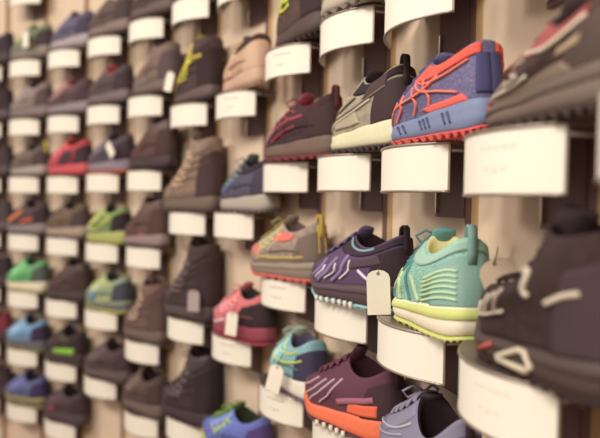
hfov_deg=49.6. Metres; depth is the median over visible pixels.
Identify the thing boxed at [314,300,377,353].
shoe shelf
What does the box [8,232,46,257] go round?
shoe shelf
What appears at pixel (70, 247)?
shoe shelf
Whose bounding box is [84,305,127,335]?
shoe shelf
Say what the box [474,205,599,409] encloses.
shoe
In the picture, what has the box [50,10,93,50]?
sneaker
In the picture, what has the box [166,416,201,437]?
shoe shelf
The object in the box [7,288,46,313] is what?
shoe shelf
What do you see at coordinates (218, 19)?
trim
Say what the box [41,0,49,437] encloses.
trim
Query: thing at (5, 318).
shoe
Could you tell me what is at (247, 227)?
shoe shelf
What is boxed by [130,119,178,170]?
shoe
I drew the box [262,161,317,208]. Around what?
shoe shelf
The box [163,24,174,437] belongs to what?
trim
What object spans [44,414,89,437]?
shoe shelf
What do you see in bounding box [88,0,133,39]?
shoe
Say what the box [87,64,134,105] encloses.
shoe
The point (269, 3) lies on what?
trim
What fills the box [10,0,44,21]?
shoe shelf
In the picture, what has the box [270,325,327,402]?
shoe
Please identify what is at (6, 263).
shoe
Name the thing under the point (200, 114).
shoe shelf
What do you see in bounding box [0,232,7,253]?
shoe shelf
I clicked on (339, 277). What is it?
shoe
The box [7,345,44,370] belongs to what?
shoe shelf
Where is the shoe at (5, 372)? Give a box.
[0,365,11,397]
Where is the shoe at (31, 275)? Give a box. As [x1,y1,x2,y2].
[7,255,49,292]
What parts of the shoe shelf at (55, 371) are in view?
mounting plate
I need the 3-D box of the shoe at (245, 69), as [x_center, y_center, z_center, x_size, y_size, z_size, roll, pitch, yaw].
[-0.121,-0.343,1.460,0.087,0.126,0.228,0,2,-23]
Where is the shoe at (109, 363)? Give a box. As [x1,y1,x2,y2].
[84,337,133,384]
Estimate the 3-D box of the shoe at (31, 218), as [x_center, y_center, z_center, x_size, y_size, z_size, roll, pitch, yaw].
[-0.964,-0.010,2.300,0.235,0.124,0.088,2,2,35]
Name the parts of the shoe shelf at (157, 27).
mounting plate, plate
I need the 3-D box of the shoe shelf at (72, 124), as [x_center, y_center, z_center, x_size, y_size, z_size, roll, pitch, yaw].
[-0.781,-0.296,2.163,0.185,0.088,0.091,2,2,39]
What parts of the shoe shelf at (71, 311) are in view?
mounting plate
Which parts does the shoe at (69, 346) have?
panel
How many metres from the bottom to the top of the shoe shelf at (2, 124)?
0.088 m
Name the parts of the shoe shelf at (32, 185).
mounting plate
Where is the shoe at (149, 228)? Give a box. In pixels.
[124,197,170,247]
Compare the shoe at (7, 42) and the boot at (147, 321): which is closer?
the boot at (147, 321)
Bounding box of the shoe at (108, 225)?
[86,202,131,243]
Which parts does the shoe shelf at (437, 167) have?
mounting plate, rail, plate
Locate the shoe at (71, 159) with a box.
[48,137,92,175]
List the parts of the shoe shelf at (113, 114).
mounting plate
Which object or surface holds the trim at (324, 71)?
attached to the wall
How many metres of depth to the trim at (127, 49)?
2.01 m
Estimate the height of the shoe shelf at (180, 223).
0.088 m
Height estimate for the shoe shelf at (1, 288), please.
0.088 m
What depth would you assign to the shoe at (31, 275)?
2.25 m
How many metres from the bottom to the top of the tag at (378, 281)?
0.091 m
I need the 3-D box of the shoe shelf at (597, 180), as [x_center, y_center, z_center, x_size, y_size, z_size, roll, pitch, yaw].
[0.218,-0.035,0.353,0.091,0.088,0.185,1,1,-1]
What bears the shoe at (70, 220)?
on the shoe shelf at (70, 247)
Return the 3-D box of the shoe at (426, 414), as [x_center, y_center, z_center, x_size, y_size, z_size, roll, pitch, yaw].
[0.153,0.264,0.803,0.092,0.136,0.241,1,1,-13]
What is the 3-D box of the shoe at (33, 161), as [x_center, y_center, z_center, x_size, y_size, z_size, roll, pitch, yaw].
[-0.957,-0.210,2.299,0.236,0.121,0.087,2,2,39]
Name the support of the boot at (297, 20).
on the shoe shelf at (302, 58)
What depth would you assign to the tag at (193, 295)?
1.54 m
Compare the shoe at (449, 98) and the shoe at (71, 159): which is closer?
the shoe at (449, 98)
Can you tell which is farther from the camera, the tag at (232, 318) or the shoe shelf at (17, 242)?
the shoe shelf at (17, 242)
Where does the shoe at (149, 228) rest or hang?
on the shoe shelf at (154, 259)
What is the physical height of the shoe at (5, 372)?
0.115 m
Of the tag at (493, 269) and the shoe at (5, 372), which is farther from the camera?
the shoe at (5, 372)
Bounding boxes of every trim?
[3,0,10,437]
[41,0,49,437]
[80,0,89,437]
[121,41,130,437]
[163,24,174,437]
[210,3,221,350]
[258,0,272,416]
[315,53,328,340]
[382,28,396,240]
[460,0,483,418]
[580,137,599,437]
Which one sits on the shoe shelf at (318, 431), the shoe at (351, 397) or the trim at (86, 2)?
the shoe at (351, 397)
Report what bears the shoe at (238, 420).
on the shoe shelf
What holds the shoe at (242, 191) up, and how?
on the shoe shelf at (247, 227)
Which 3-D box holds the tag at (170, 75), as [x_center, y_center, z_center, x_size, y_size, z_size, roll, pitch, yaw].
[-0.328,-0.355,1.642,0.034,0.072,0.012,2,2,29]
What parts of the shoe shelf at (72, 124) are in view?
mounting plate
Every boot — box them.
[124,274,170,344]
[161,344,220,429]
[163,131,224,211]
[164,236,221,323]
[174,35,224,104]
[275,0,321,46]
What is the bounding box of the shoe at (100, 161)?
[88,132,134,173]
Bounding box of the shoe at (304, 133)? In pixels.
[265,85,342,161]
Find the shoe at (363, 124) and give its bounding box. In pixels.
[331,53,416,153]
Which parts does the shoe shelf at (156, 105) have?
mounting plate, plate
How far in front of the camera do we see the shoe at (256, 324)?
1.37 m
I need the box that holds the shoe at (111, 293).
[85,269,132,313]
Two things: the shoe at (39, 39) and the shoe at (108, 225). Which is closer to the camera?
the shoe at (108, 225)
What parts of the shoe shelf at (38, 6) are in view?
mounting plate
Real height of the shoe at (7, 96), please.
0.115 m
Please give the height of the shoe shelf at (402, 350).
0.088 m
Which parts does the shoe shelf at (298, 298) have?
mounting plate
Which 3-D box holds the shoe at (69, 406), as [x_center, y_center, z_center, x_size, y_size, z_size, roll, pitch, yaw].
[-0.785,0.606,2.170,0.236,0.124,0.087,2,2,39]
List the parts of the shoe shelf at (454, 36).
mounting plate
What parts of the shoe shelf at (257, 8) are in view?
mounting plate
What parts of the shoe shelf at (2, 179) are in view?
mounting plate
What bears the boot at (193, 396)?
on the shoe shelf at (174, 429)
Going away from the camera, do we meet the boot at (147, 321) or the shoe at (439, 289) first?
the shoe at (439, 289)
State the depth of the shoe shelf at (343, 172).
1.00 m
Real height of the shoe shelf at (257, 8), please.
0.088 m
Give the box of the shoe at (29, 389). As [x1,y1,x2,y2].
[5,369,48,408]
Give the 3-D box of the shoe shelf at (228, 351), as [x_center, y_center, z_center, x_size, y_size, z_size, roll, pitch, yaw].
[-0.148,0.304,1.482,0.091,0.088,0.185,0,2,-33]
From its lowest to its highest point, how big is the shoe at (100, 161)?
0.126 m
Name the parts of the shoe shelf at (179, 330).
mounting plate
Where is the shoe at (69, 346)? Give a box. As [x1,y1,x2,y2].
[45,324,87,365]
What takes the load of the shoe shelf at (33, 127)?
attached to the wall
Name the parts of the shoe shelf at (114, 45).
mounting plate, plate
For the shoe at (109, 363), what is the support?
on the shoe shelf at (96, 388)
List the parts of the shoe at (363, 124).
panel, panel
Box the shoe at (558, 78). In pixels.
[485,0,599,128]
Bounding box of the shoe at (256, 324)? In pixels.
[213,282,276,346]
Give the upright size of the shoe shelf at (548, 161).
0.088 m
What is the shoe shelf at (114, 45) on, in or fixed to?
attached to the wall
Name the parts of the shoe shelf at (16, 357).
mounting plate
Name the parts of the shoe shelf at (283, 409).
plate, mounting plate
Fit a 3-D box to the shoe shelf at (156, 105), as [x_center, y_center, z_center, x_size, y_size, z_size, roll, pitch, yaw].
[-0.431,-0.298,1.840,0.091,0.088,0.185,0,2,-43]
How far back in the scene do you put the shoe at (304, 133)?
1.14 m
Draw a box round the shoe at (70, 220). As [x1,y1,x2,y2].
[46,200,89,238]
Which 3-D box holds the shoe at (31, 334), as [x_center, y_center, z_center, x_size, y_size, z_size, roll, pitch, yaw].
[-0.972,0.395,2.310,0.235,0.124,0.087,2,2,35]
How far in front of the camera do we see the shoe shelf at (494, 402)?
0.55 m
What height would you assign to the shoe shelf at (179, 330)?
0.088 m
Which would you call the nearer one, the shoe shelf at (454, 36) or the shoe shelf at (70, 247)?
the shoe shelf at (454, 36)
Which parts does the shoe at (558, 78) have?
panel, collar trim, panel, panel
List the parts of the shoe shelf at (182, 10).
mounting plate, plate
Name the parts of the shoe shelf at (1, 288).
mounting plate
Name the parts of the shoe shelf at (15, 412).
mounting plate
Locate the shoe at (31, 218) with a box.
[7,199,49,234]
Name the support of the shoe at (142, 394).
on the shoe shelf at (137, 425)
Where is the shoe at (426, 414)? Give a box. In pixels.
[379,384,481,437]
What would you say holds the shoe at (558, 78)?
on the shoe shelf at (548, 161)
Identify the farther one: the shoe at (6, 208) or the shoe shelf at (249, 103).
the shoe at (6, 208)
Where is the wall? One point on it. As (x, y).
(511, 224)
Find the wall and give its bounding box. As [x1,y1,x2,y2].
[0,0,562,437]
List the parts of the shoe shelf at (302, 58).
mounting plate, plate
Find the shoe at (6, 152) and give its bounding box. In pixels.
[0,145,13,176]
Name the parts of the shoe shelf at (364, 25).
mounting plate, plate, rail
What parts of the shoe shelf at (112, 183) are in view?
mounting plate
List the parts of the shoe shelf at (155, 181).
mounting plate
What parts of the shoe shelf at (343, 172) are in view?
mounting plate, rail, plate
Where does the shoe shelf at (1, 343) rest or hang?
attached to the wall
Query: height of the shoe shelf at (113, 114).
0.088 m
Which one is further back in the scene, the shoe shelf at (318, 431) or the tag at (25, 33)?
the tag at (25, 33)
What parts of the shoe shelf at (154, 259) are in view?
plate, mounting plate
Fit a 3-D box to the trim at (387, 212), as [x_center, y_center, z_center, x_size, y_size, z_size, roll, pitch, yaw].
[0.141,-0.108,1.016,0.008,2.830,0.026,1,2,-22]
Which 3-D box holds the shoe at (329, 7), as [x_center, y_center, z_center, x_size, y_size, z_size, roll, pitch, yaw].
[0.093,-0.381,1.002,0.092,0.126,0.245,0,2,-23]
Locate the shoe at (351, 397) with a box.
[304,344,406,437]
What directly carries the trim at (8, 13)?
attached to the wall
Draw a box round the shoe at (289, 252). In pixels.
[249,214,328,283]
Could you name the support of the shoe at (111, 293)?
on the shoe shelf at (94, 319)
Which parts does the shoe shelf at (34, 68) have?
mounting plate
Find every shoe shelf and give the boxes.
[0,65,9,92]
[0,122,8,147]
[0,177,8,200]
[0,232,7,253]
[0,287,6,306]
[0,342,5,359]
[0,397,2,412]
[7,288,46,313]
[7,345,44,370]
[7,401,42,424]
[8,176,46,201]
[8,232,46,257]
[9,59,47,85]
[9,118,47,145]
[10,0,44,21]
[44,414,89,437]
[45,295,85,323]
[45,356,83,384]
[46,236,87,261]
[47,114,86,142]
[47,176,86,202]
[48,49,87,81]
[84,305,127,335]
[84,371,120,402]
[85,241,125,270]
[86,173,126,202]
[87,35,135,68]
[87,104,127,136]
[124,408,165,437]
[125,337,174,369]
[126,246,176,276]
[127,170,177,199]
[128,16,179,47]
[128,94,174,120]
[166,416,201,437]
[167,316,212,349]
[169,211,213,242]
[170,102,215,137]
[171,0,217,35]
[212,328,259,372]
[213,211,274,249]
[215,89,276,135]
[217,0,265,27]
[259,373,312,431]
[261,277,314,322]
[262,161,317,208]
[264,41,334,97]
[312,421,350,437]
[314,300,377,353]
[316,152,382,211]
[319,4,385,77]
[376,312,461,396]
[380,141,464,217]
[383,0,469,53]
[457,339,580,437]
[462,120,598,229]
[546,0,564,9]
[594,86,599,184]
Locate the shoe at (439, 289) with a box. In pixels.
[391,224,488,342]
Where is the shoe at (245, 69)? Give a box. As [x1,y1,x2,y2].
[223,33,271,91]
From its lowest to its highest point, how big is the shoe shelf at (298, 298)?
0.088 m
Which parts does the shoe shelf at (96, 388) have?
mounting plate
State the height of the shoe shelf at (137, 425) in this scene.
0.088 m
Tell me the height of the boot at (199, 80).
0.172 m
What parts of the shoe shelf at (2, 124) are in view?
mounting plate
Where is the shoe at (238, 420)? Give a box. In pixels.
[201,400,272,437]
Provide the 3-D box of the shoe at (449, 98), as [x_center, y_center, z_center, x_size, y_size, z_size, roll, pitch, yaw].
[0.166,-0.143,0.782,0.090,0.106,0.242,1,2,-15]
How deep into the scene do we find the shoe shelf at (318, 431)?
1.03 m
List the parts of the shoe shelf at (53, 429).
mounting plate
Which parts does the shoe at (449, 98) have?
panel, panel, panel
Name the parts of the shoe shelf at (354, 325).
mounting plate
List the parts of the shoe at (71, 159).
panel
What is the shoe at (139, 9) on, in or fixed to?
on the shoe shelf at (157, 27)
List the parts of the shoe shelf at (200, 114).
mounting plate, plate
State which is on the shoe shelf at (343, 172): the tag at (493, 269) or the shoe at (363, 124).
the shoe at (363, 124)
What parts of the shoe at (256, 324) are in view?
panel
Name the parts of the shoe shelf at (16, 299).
mounting plate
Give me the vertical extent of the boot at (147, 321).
0.188 m
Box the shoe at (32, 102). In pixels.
[10,81,52,118]
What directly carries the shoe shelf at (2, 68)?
attached to the wall
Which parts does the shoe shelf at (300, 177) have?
mounting plate, plate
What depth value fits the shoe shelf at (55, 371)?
2.13 m
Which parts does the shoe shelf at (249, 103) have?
mounting plate, rail, plate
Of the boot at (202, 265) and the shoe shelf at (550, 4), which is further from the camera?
the boot at (202, 265)
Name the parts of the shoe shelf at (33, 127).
mounting plate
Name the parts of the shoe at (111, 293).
panel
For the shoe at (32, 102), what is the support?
on the shoe shelf at (33, 127)
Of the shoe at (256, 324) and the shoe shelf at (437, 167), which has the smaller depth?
the shoe shelf at (437, 167)
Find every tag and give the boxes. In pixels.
[22,26,27,47]
[106,138,114,157]
[164,66,173,91]
[188,282,198,311]
[225,302,237,335]
[265,354,283,394]
[366,248,390,314]
[480,247,515,289]
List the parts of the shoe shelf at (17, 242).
mounting plate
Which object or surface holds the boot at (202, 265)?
on the shoe shelf at (179, 330)
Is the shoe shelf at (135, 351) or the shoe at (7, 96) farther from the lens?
the shoe at (7, 96)
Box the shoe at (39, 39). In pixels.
[10,24,53,60]
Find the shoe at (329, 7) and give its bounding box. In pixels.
[321,0,384,20]
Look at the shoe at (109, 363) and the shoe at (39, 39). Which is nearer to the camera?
the shoe at (109, 363)
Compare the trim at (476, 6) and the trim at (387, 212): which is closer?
the trim at (476, 6)
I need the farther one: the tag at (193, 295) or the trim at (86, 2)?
the trim at (86, 2)
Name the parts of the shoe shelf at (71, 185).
mounting plate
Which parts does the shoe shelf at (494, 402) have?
plate, rail, mounting plate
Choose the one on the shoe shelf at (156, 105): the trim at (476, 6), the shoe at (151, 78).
the shoe at (151, 78)
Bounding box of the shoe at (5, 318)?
[0,311,11,342]
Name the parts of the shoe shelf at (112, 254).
mounting plate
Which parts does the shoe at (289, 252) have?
panel, panel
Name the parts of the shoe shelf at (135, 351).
plate, mounting plate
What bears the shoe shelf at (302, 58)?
attached to the wall
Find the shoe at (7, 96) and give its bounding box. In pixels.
[0,89,13,121]
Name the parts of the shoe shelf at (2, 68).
mounting plate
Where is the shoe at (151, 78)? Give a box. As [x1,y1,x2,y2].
[133,41,181,95]
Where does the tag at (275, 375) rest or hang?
hanging from the shoe at (304, 355)
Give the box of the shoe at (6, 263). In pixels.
[0,256,12,287]
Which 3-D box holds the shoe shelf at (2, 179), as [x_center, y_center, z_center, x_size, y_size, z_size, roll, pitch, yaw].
[-1.173,-0.114,2.443,0.185,0.088,0.091,2,2,32]
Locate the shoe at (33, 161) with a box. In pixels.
[11,141,50,176]
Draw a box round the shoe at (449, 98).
[391,39,503,144]
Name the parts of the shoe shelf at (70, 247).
mounting plate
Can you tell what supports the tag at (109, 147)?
hanging from the shoe at (100, 161)
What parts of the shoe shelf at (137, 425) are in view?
plate, mounting plate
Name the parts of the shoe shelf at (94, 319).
mounting plate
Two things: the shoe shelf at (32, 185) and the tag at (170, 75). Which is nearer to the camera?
the tag at (170, 75)
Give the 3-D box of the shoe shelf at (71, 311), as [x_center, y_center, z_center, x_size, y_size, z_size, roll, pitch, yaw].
[-0.793,0.308,2.178,0.185,0.088,0.091,2,2,39]
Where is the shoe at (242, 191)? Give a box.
[220,153,280,213]
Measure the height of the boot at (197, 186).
0.200 m
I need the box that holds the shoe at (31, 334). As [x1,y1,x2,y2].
[6,313,48,351]
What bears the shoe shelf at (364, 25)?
attached to the wall
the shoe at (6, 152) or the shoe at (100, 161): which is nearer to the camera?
the shoe at (100, 161)
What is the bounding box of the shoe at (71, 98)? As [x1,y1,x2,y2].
[47,77,93,115]
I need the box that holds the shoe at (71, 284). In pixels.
[47,259,91,302]
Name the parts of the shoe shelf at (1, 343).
mounting plate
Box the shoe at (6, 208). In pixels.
[0,201,12,231]
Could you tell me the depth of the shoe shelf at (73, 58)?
2.11 m
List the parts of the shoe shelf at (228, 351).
mounting plate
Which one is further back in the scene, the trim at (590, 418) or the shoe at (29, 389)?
the shoe at (29, 389)
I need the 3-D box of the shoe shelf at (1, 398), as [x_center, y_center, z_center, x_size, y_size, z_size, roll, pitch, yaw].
[-1.188,0.695,2.463,0.185,0.088,0.091,2,2,32]
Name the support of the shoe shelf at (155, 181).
attached to the wall
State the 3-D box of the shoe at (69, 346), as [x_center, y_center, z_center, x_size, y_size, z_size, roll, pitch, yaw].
[-0.783,0.410,2.171,0.236,0.126,0.087,2,2,41]
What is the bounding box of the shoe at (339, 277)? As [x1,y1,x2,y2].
[310,225,413,311]
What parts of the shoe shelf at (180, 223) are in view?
mounting plate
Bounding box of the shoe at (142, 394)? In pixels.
[123,365,168,419]
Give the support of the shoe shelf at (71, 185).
attached to the wall
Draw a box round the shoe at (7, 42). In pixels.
[0,32,14,66]
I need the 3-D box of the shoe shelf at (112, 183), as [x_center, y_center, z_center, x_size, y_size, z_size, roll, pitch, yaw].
[-0.604,-0.096,2.013,0.185,0.088,0.091,2,2,43]
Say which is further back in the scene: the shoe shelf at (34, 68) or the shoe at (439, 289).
the shoe shelf at (34, 68)
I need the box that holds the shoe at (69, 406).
[44,383,87,426]
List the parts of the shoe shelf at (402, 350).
plate, mounting plate, rail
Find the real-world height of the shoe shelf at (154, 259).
0.088 m
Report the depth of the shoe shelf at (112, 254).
1.97 m
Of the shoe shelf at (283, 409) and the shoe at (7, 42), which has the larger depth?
the shoe at (7, 42)
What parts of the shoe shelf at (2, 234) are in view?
mounting plate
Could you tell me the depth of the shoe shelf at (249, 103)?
1.42 m
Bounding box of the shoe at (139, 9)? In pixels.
[130,0,173,21]
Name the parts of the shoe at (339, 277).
collar trim, panel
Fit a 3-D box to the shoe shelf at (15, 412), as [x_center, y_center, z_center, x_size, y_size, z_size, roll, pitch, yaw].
[-0.990,0.697,2.331,0.185,0.088,0.091,2,2,35]
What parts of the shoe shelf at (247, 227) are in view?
plate, mounting plate, rail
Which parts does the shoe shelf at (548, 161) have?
mounting plate, rail, plate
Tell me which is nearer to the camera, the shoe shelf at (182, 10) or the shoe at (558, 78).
the shoe at (558, 78)
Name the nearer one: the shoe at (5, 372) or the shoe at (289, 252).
the shoe at (289, 252)
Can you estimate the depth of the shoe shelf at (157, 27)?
1.78 m
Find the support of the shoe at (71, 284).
on the shoe shelf at (71, 311)
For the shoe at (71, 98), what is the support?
on the shoe shelf at (72, 124)
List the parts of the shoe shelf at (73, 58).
mounting plate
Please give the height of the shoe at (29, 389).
0.124 m
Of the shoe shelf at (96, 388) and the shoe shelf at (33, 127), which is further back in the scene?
the shoe shelf at (33, 127)
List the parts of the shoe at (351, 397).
panel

